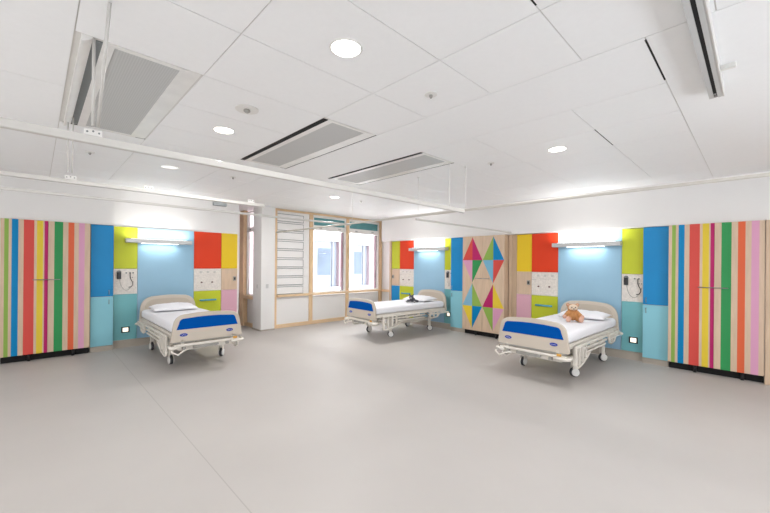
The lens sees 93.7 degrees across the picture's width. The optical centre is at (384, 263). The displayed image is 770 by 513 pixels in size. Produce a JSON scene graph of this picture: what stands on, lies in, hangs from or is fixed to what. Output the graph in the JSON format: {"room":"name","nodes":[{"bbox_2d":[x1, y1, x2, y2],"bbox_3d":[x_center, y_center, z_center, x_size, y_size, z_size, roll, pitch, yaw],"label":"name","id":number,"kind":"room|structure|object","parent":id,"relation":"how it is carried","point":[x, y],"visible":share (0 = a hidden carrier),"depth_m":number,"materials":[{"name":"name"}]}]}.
{"room":"hospital room","nodes":[
{"label":"hospital room","id":0,"kind":"room"},
{"bbox_2d":[0,175,114,225],"bbox_3d":[-6.377,-0.990,4.760,4.457,0.638,0.555,1,0,-44],"label":"wall","id":1,"kind":"structure","parent":0,"point":[13,204],"depth_m":5.59,"materials":[{"name":"white paint"}]},
{"bbox_2d":[113,189,238,340],"bbox_3d":[-3.946,0.088,6.998,2.163,2.750,0.120,1,0,-44],"label":"wall","id":2,"kind":"structure","parent":0,"point":[134,215],"depth_m":6.84,"materials":[{"name":"white paint"}]},
{"bbox_2d":[113,337,156,348],"bbox_3d":[-3.907,1.400,6.955,2.150,0.128,0.012,1,0,-44],"label":"baseboard","id":3,"kind":"structure","parent":2,"relation":"attached to","point":[138,341],"depth_m":6.38,"materials":[{"name":"plastic"}]},
{"bbox_2d":[113,226,236,340],"bbox_3d":[-3.892,0.344,6.921,2.114,1.970,0.065,1,0,-44],"label":"panelling","id":4,"kind":"object","parent":2,"relation":"attached to","point":[210,263],"visible":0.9,"depth_m":6.79,"materials":[{"name":"laminate"}]},
{"bbox_2d":[117,270,133,289],"bbox_3d":[-4.531,0.286,6.296,0.245,0.350,0.034,1,0,-44],"label":"handset","id":5,"kind":"object","parent":4,"relation":"attached to","point":[118,271],"visible":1,"depth_m":6.23,"materials":[{"name":"grey plastic"}]},
{"bbox_2d":[121,326,129,332],"bbox_3d":[-4.540,1.148,6.310,0.120,0.100,0.013,1,0,-44],"label":"night light","id":6,"kind":"object","parent":4,"relation":"attached to","point":[123,329],"visible":1,"depth_m":6.31,"materials":[{"name":"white plastic"}]},
{"bbox_2d":[125,238,191,244],"bbox_3d":[-4.118,-0.404,6.608,1.040,0.082,0.146,1,0,-44],"label":"light","id":7,"kind":"object","parent":4,"relation":"attached to","point":[127,240],"visible":1,"depth_m":6.52,"materials":[{"name":"silver metal"}]},
{"bbox_2d":[238,214,239,314],"bbox_3d":[-3.740,0.090,8.771,0.600,2.750,0.100,1,0,-44],"label":"wall","id":8,"kind":"structure","parent":0,"point":[239,214],"depth_m":8.86,"materials":[{"name":"white paint"}]},
{"bbox_2d":[247,299,252,322],"bbox_3d":[-3.211,1.140,8.603,0.060,0.660,0.890,1,0,-44],"label":"wall","id":9,"kind":"structure","parent":0,"point":[249,301],"depth_m":8.55,"materials":[{"name":"white paint"}]},
{"bbox_2d":[239,211,247,325],"bbox_3d":[-3.407,0.099,8.690,0.105,2.740,0.220,1,0,-44],"label":"trim","id":10,"kind":"structure","parent":9,"relation":"attached to","point":[243,218],"depth_m":8.62,"materials":[{"name":"brown wood"}]},
{"bbox_2d":[243,295,252,299],"bbox_3d":[-3.151,0.776,8.422,0.110,0.070,0.530,1,0,-44],"label":"trim","id":11,"kind":"structure","parent":9,"relation":"attached to","point":[244,296],"depth_m":8.39,"materials":[{"name":"brown wood"}]},
{"bbox_2d":[245,322,252,327],"bbox_3d":[-3.139,1.431,8.439,0.060,0.080,0.530,1,0,-44],"label":"trim","id":12,"kind":"structure","parent":9,"relation":"attached to","point":[248,324],"depth_m":8.43,"materials":[{"name":"brown wood"}]},
{"bbox_2d":[246,211,253,295],"bbox_3d":[-3.111,-0.249,8.452,0.085,1.980,0.530,1,0,-44],"label":"window","id":13,"kind":"structure","parent":9,"relation":"in","point":[249,229],"depth_m":8.62,"materials":[{"name":"white glass"}]},
{"bbox_2d":[253,206,274,329],"bbox_3d":[-2.735,0.100,8.150,0.320,2.750,0.410,1,0,-44],"label":"wall column","id":14,"kind":"structure","parent":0,"point":[264,227],"depth_m":8.01,"materials":[{"name":"white paint"}]},
{"bbox_2d":[252,328,274,331],"bbox_3d":[-2.748,1.460,8.146,0.337,0.030,0.427,1,0,-44],"label":"baseboard","id":15,"kind":"structure","parent":14,"relation":"attached to","point":[252,328],"depth_m":8.00,"materials":[{"name":"plastic"}]},
{"bbox_2d":[277,274,308,297],"bbox_3d":[-2.224,-0.246,8.615,1.055,2.050,0.130,1,0,-44],"label":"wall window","id":16,"kind":"structure","parent":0,"point":[308,274],"depth_m":8.86,"materials":[{"name":"white"}]},
{"bbox_2d":[277,211,308,294],"bbox_3d":[-2.172,-0.255,8.550,0.840,1.930,0.032,1,0,-44],"label":"panel","id":17,"kind":"object","parent":16,"relation":"attached to","point":[292,246],"visible":0.98,"depth_m":8.52,"materials":[{"name":"grey plastic"}]},
{"bbox_2d":[277,208,381,292],"bbox_3d":[-1.334,-0.271,9.456,3.315,1.978,0.171,1,0,-44],"label":"window","id":18,"kind":"structure","parent":16,"relation":"attached to","point":[342,228],"depth_m":9.46,"materials":[{"name":"white plastic"}]},
{"bbox_2d":[274,208,381,328],"bbox_3d":[-1.350,0.098,9.416,3.430,2.780,0.200,1,0,-44],"label":"wall window","id":19,"kind":"structure","parent":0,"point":[289,309],"depth_m":8.97,"materials":[{"name":"beige wood"}]},
{"bbox_2d":[314,218,344,227],"bbox_3d":[-1.434,-1.058,9.312,0.970,0.190,0.006,1,0,-44],"label":"blind","id":20,"kind":"object","parent":19,"relation":"attached to","point":[339,220],"depth_m":9.31,"materials":[{"name":"teal fabric"}]},
{"bbox_2d":[350,222,377,230],"bbox_3d":[-0.596,-1.050,10.125,1.045,0.190,0.006,1,0,-44],"label":"blind","id":21,"kind":"object","parent":19,"relation":"attached to","point":[370,226],"depth_m":10.15,"materials":[{"name":"teal fabric"}]},
{"bbox_2d":[0,0,769,219],"bbox_3d":[-0.589,-1.295,3.421,10.900,0.081,12.150,1,0,-44],"label":"ceiling","id":22,"kind":"structure","parent":0,"point":[514,81],"depth_m":2.65,"materials":[{"name":"paint"}]},
{"bbox_2d":[63,33,200,138],"bbox_3d":[-2.061,-1.259,2.831,0.625,0.044,1.768,1,0,-44],"label":"ceiling vent panel","id":23,"kind":"object","parent":22,"relation":"attached to","point":[140,89],"visible":0.95,"depth_m":2.61,"materials":[{"name":"white plastic"}]},
{"bbox_2d":[86,49,178,134],"bbox_3d":[-2.045,-1.274,2.836,0.345,0.009,1.685,1,0,-44],"label":"grille","id":24,"kind":"object","parent":23,"relation":"attached to","point":[135,85],"depth_m":2.63,"materials":[{"name":"metal"}]},
{"bbox_2d":[0,117,264,206],"bbox_3d":[-3.376,-1.000,2.580,5.330,0.564,0.127,1,0,-44],"label":"ceiling track","id":25,"kind":"object","parent":22,"relation":"hanging from","point":[67,179],"visible":0.99,"depth_m":3.35,"materials":[{"name":"white metal"}]},
{"bbox_2d":[213,201,226,206],"bbox_3d":[-1.875,-0.684,4.096,0.150,0.052,0.040,1,0,-44],"label":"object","id":26,"kind":"object","parent":25,"relation":"attached to","point":[217,203],"visible":1,"depth_m":4.08,"materials":[{"name":"grey plastic"}]},
{"bbox_2d":[160,165,179,169],"bbox_3d":[-2.832,-1.273,4.750,0.226,0.007,0.226,1,0,-44],"label":"recessed light","id":27,"kind":"object","parent":22,"relation":"in","point":[172,167],"visible":1,"depth_m":4.76,"materials":[{"name":"white plastic"}]},
{"bbox_2d":[161,166,177,168],"bbox_3d":[-2.832,-1.274,4.750,0.196,0.002,0.196,1,0,-44],"label":"diffuser","id":28,"kind":"object","parent":27,"relation":"attached to","point":[166,167],"depth_m":4.76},
{"bbox_2d":[213,126,234,133],"bbox_3d":[-1.520,-1.261,3.404,0.192,0.007,0.192,1,0,-44],"label":"recessed light","id":29,"kind":"object","parent":22,"relation":"in","point":[220,129],"visible":1,"depth_m":3.40,"materials":[{"name":"white plastic"}]},
{"bbox_2d":[214,127,232,132],"bbox_3d":[-1.520,-1.262,3.404,0.167,0.002,0.167,1,0,-44],"label":"diffuser","id":30,"kind":"object","parent":29,"relation":"attached to","point":[218,129],"depth_m":3.39,"materials":[{"name":"white plastic"}]},
{"bbox_2d":[0,2,464,212],"bbox_3d":[-1.442,-0.970,1.932,7.205,0.598,0.446,1,0,-44],"label":"ceiling track","id":31,"kind":"object","parent":22,"relation":"hanging from","point":[90,136],"visible":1,"depth_m":2.12,"materials":[{"name":"white metal"}]},
{"bbox_2d":[235,104,258,114],"bbox_3d":[-1.123,-1.244,2.934,0.180,0.032,0.180,1,0,-44],"label":"smoke detector","id":32,"kind":"object","parent":22,"relation":"attached to","point":[242,108],"visible":1,"depth_m":2.91,"materials":[{"name":"white plastic"}]},
{"bbox_2d":[241,118,375,168],"bbox_3d":[-0.915,-1.262,3.937,0.600,0.016,1.774,1,0,-44],"label":"ceiling vent","id":33,"kind":"object","parent":22,"relation":"attached to","point":[324,136],"visible":0.97,"depth_m":3.77,"materials":[{"name":"white plastic"}]},
{"bbox_2d":[252,123,362,165],"bbox_3d":[-0.919,-1.264,3.927,0.370,0.009,1.685,1,0,-44],"label":"grille","id":34,"kind":"object","parent":33,"relation":"attached to","point":[329,135],"depth_m":3.80,"materials":[{"name":"metal"}]},
{"bbox_2d":[329,38,362,57],"bbox_3d":[-0.226,-1.249,2.091,0.192,0.007,0.192,1,0,-44],"label":"recessed light","id":35,"kind":"object","parent":22,"relation":"in","point":[340,47],"visible":1,"depth_m":2.08,"materials":[{"name":"white plastic"}]},
{"bbox_2d":[328,152,452,184],"bbox_3d":[0.008,-1.254,4.870,0.605,0.016,1.799,1,0,-44],"label":"ceiling vent","id":36,"kind":"object","parent":22,"relation":"attached to","point":[420,161],"visible":0.91,"depth_m":4.73,"materials":[{"name":"white plastic"}]},
{"bbox_2d":[425,91,436,98],"bbox_3d":[0.337,-1.231,2.647,0.090,0.032,0.090,1,0,-44],"label":"sprinkler head","id":37,"kind":"object","parent":22,"relation":"attached to","point":[430,94],"visible":1,"depth_m":2.64},
{"bbox_2d":[276,166,769,232],"bbox_3d":[1.247,-0.954,4.369,0.030,0.569,10.650,1,0,-44],"label":"ceiling track","id":38,"kind":"object","parent":22,"relation":"hanging from","point":[760,174],"visible":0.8,"depth_m":3.64,"materials":[{"name":"white metal"}]},
{"bbox_2d":[0,186,350,225],"bbox_3d":[-3.173,-0.699,3.714,7.205,0.028,0.022,1,0,-44],"label":"ceiling track","id":39,"kind":"object","parent":38,"relation":"attached to","point":[1,188],"visible":1,"depth_m":4.15,"materials":[{"name":"white metal"}]},
{"bbox_2d":[415,218,511,232],"bbox_3d":[1.470,-0.631,6.155,2.870,0.028,0.025,1,0,-44],"label":"ceiling track","id":40,"kind":"object","parent":38,"relation":"attached to","point":[418,219],"visible":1,"depth_m":5.87,"materials":[{"name":"white metal"}]},
{"bbox_2d":[547,146,566,151],"bbox_3d":[1.847,-1.230,3.868,0.192,0.007,0.192,1,0,-44],"label":"recessed light","id":41,"kind":"object","parent":22,"relation":"in","point":[557,148],"visible":1,"depth_m":3.87,"materials":[{"name":"white plastic"}]},
{"bbox_2d":[681,0,736,98],"bbox_3d":[0.755,-1.206,0.956,4.400,0.075,0.147,1,0,-44],"label":"track","id":42,"kind":"object","parent":22,"relation":"attached to","point":[698,14],"visible":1,"depth_m":1.92,"materials":[{"name":"grey metal"}]},
{"bbox_2d":[0,319,769,512],"bbox_3d":[-0.615,1.524,3.421,10.900,0.060,12.150,1,0,-44],"label":"floor","id":43,"kind":"structure","parent":0,"point":[334,416],"depth_m":3.23,"materials":[{"name":"plastic"}]},
{"bbox_2d":[0,218,89,363],"bbox_3d":[-5.305,0.397,5.669,1.000,2.108,0.539,1,0,-44],"label":"wardrobe","id":44,"kind":"object","parent":43,"relation":"on","point":[45,265],"visible":1,"depth_m":5.47,"materials":[{"name":"multicoloured wood"}]},
{"bbox_2d":[88,224,113,352],"bbox_3d":[-4.851,0.401,6.154,0.303,2.108,0.436,1,0,-44],"label":"tall cabinet","id":45,"kind":"object","parent":43,"relation":"on","point":[101,236],"visible":0.99,"depth_m":6.01,"materials":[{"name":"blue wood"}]},
{"bbox_2d":[135,294,243,363],"bbox_3d":[-3.170,1.016,5.763,1.017,0.910,2.226,1,0,-44],"label":"hospital bed","id":46,"kind":"object","parent":43,"relation":"on","point":[192,326],"visible":0.99,"depth_m":5.15,"materials":[{"name":"beige metal"}]},
{"bbox_2d":[149,302,197,310],"bbox_3d":[-3.624,0.725,6.191,0.680,0.110,0.439,1,0,-44],"label":"pillow","id":47,"kind":"object","parent":46,"relation":"on","point":[172,306],"visible":1,"depth_m":6.07,"materials":[{"name":"white fabric"}]},
{"bbox_2d":[343,289,448,336],"bbox_3d":[0.259,1.047,7.801,2.226,0.910,1.088,1,0,-41],"label":"hospital bed","id":48,"kind":"object","parent":43,"relation":"on","point":[359,310],"visible":0.97,"depth_m":7.37,"materials":[{"name":"beige metal"}]},
{"bbox_2d":[406,294,418,302],"bbox_3d":[0.592,0.733,7.798,0.269,0.184,0.316,1,0,21],"label":"toy","id":49,"kind":"object","parent":48,"relation":"on","point":[411,298],"visible":1,"depth_m":7.71,"materials":[{"name":"grey fabric"}]},
{"bbox_2d":[403,295,436,300],"bbox_3d":[0.788,0.765,8.149,0.439,0.113,0.680,1,0,-41],"label":"pillow","id":50,"kind":"object","parent":48,"relation":"on","point":[417,297],"visible":0.78,"depth_m":7.97,"materials":[{"name":"white fabric"}]},
{"bbox_2d":[450,237,464,332],"bbox_3d":[1.761,0.462,8.217,0.426,2.108,0.373,1,0,-44],"label":"tall cabinet","id":51,"kind":"object","parent":43,"relation":"on","point":[456,243],"visible":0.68,"depth_m":8.10,"materials":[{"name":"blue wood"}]},
{"bbox_2d":[462,235,508,338],"bbox_3d":[2.207,0.466,7.697,0.549,2.108,0.975,1,0,-44],"label":"wardrobe","id":52,"kind":"object","parent":43,"relation":"on","point":[485,292],"visible":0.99,"depth_m":7.46,"materials":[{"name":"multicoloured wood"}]},
{"bbox_2d":[495,301,622,376],"bbox_3d":[2.628,1.069,5.341,2.226,0.910,1.017,1,0,-43],"label":"hospital bed","id":53,"kind":"object","parent":43,"relation":"on","point":[551,337],"visible":0.94,"depth_m":4.78,"materials":[{"name":"beige plastic"}]},
{"bbox_2d":[562,303,584,322],"bbox_3d":[2.762,0.711,5.291,0.294,0.261,0.229,1,0,16],"label":"teddy bear","id":54,"kind":"object","parent":53,"relation":"on","point":[572,313],"visible":1,"depth_m":5.29},
{"bbox_2d":[557,309,611,319],"bbox_3d":[3.144,0.787,5.709,0.439,0.112,0.680,1,0,-45],"label":"pillow","id":55,"kind":"object","parent":53,"relation":"on","point":[587,314],"visible":0.68,"depth_m":5.52,"materials":[{"name":"white fabric"}]},
{"bbox_2d":[642,226,668,366],"bbox_3d":[4.262,0.485,5.637,0.426,2.108,0.320,1,0,-44],"label":"tall cabinet","id":56,"kind":"object","parent":43,"relation":"on","point":[655,239],"visible":0.78,"depth_m":5.50,"materials":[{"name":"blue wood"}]},
{"bbox_2d":[668,220,764,382],"bbox_3d":[4.690,0.489,5.136,0.549,2.108,0.980,1,0,-44],"label":"wardrobe","id":57,"kind":"object","parent":43,"relation":"on","point":[716,278],"visible":1,"depth_m":4.93,"materials":[{"name":"multicoloured wood"}]},
{"bbox_2d":[382,224,765,372],"bbox_3d":[3.675,0.159,6.767,0.100,2.750,11.000,1,0,-44],"label":"wall","id":58,"kind":"structure","parent":0,"point":[385,245],"depth_m":10.44,"materials":[{"name":"white paint"}]},
{"bbox_2d":[382,171,769,241],"bbox_3d":[3.694,-0.897,6.316,0.515,0.638,10.340,1,0,-44],"label":"wall","id":59,"kind":"structure","parent":0,"point":[744,199],"depth_m":5.93,"materials":[{"name":"white paint"}]},
{"bbox_2d":[517,228,642,352],"bbox_3d":[3.343,0.476,6.532,0.100,2.110,2.240,1,0,-44],"label":"wall","id":60,"kind":"structure","parent":0,"point":[630,228],"depth_m":5.99,"materials":[{"name":"white paint"}]},
{"bbox_2d":[508,235,512,316],"bbox_3d":[2.530,0.468,7.269,0.039,2.110,0.060,1,0,-44],"label":"trim","id":61,"kind":"structure","parent":60,"relation":"attached to","point":[510,236],"depth_m":7.25,"materials":[{"name":"brown wood"}]},
{"bbox_2d":[512,235,516,316],"bbox_3d":[2.592,0.469,7.224,0.014,2.110,0.090,1,0,-44],"label":"trim","id":62,"kind":"structure","parent":60,"relation":"attached to","point":[514,250],"depth_m":7.22,"materials":[{"name":"brown wood"}]},
{"bbox_2d":[516,228,643,352],"bbox_3d":[3.333,0.411,6.423,0.065,1.970,2.076,1,0,-44],"label":"panelling","id":63,"kind":"object","parent":60,"relation":"attached to","point":[596,274],"visible":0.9,"depth_m":6.27,"materials":[{"name":"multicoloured laminate"}]},
{"bbox_2d":[552,241,622,247],"bbox_3d":[3.451,-0.334,6.218,0.146,0.082,1.070,1,0,-44],"label":"light","id":64,"kind":"object","parent":63,"relation":"attached to","point":[604,243],"visible":1,"depth_m":6.11,"materials":[{"name":"silver metal"}]},
{"bbox_2d":[624,276,641,297],"bbox_3d":[3.960,0.365,5.770,0.034,0.350,0.245,1,0,-44],"label":"handset","id":65,"kind":"object","parent":63,"relation":"attached to","point":[625,277],"visible":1,"depth_m":5.82,"materials":[{"name":"grey plastic"}]},
{"bbox_2d":[629,336,637,343],"bbox_3d":[3.970,1.217,5.767,0.013,0.100,0.120,1,0,-44],"label":"night light","id":66,"kind":"object","parent":63,"relation":"attached to","point":[631,339],"visible":1,"depth_m":5.76,"materials":[{"name":"white plastic"}]},
{"bbox_2d":[570,345,641,360],"bbox_3d":[3.346,1.467,6.439,0.012,0.128,2.090,1,0,-44],"label":"baseboard","id":67,"kind":"structure","parent":60,"relation":"attached to","point":[637,356],"depth_m":5.89,"materials":[{"name":"plastic"}]},
{"bbox_2d":[764,220,769,384],"bbox_3d":[5.993,0.500,3.533,0.070,2.110,3.125,1,0,-44],"label":"wall","id":68,"kind":"structure","parent":0,"point":[767,266],"depth_m":4.62,"materials":[{"name":"brown wood"}]},
{"bbox_3d":[0.905,0.453,9.047,0.100,2.110,1.995,1,0,-44],"label":"wall","id":69,"kind":"structure","parent":0,"visible":0},
{"bbox_2d":[389,241,391,300],"bbox_3d":[0.188,0.447,9.758,0.140,2.110,0.065,1,0,-44],"label":"trim","id":70,"kind":"structure","parent":69,"relation":"attached to","point":[390,256],"depth_m":9.70,"materials":[{"name":"brown wood"}]},
{"bbox_2d":[392,238,450,323],"bbox_3d":[0.848,0.388,8.987,0.065,1.970,1.944,1,0,-44],"label":"panelling","id":71,"kind":"object","parent":69,"relation":"attached to","point":[422,270],"visible":0.81,"depth_m":8.95,"materials":[{"name":"laminate"}]},
{"bbox_2d":[409,247,448,250],"bbox_3d":[1.032,-0.357,8.713,0.146,0.082,1.120,1,0,-44],"label":"light","id":72,"kind":"object","parent":71,"relation":"attached to","point":[426,248],"visible":1,"depth_m":8.58,"materials":[{"name":"silver metal"}]},
{"bbox_2d":[410,320,450,329],"bbox_3d":[0.863,1.444,9.001,0.012,0.128,1.975,1,0,-44],"label":"baseboard","id":73,"kind":"structure","parent":69,"relation":"attached to","point":[424,322],"depth_m":8.64,"materials":[{"name":"plastic"}]},
{"bbox_3d":[-0.187,-0.202,10.590,0.130,2.000,0.130,1,0,-44],"label":"wall window","id":74,"kind":"structure","parent":0,"visible":0},
{"bbox_2d":[349,219,378,290],"bbox_3d":[-0.627,-0.241,10.149,1.115,1.930,0.160,1,0,-44],"label":"window","id":75,"kind":"structure","parent":74,"relation":"attached to","point":[370,228],"depth_m":10.36,"materials":[{"name":"glass"},{"name":"light wood"},{"name":"paint"}]},
{"label":"outside","id":76,"kind":"structure","parent":0,"visible":0},
{"bbox_3d":[-6.762,2.988,20.596,31.000,0.100,21.050,1,0,-44],"label":"ground","id":77,"kind":"structure","parent":76,"visible":0},
{"bbox_2d":[249,215,253,293],"bbox_3d":[-3.323,0.619,10.469,0.090,4.700,3.950,1,0,-44],"label":"facade","id":78,"kind":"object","parent":77,"relation":"on","point":[251,216],"visible":0.02,"depth_m":11.30,"materials":[{"name":"paint"}]},
{"bbox_2d":[313,230,373,292],"bbox_3d":[-0.556,-0.255,16.380,18.000,6.500,0.300,1,0,-44],"label":"neighbouring building","id":79,"kind":"structure","parent":77,"relation":"on","point":[327,244],"depth_m":14.96,"materials":[{"name":"white"}]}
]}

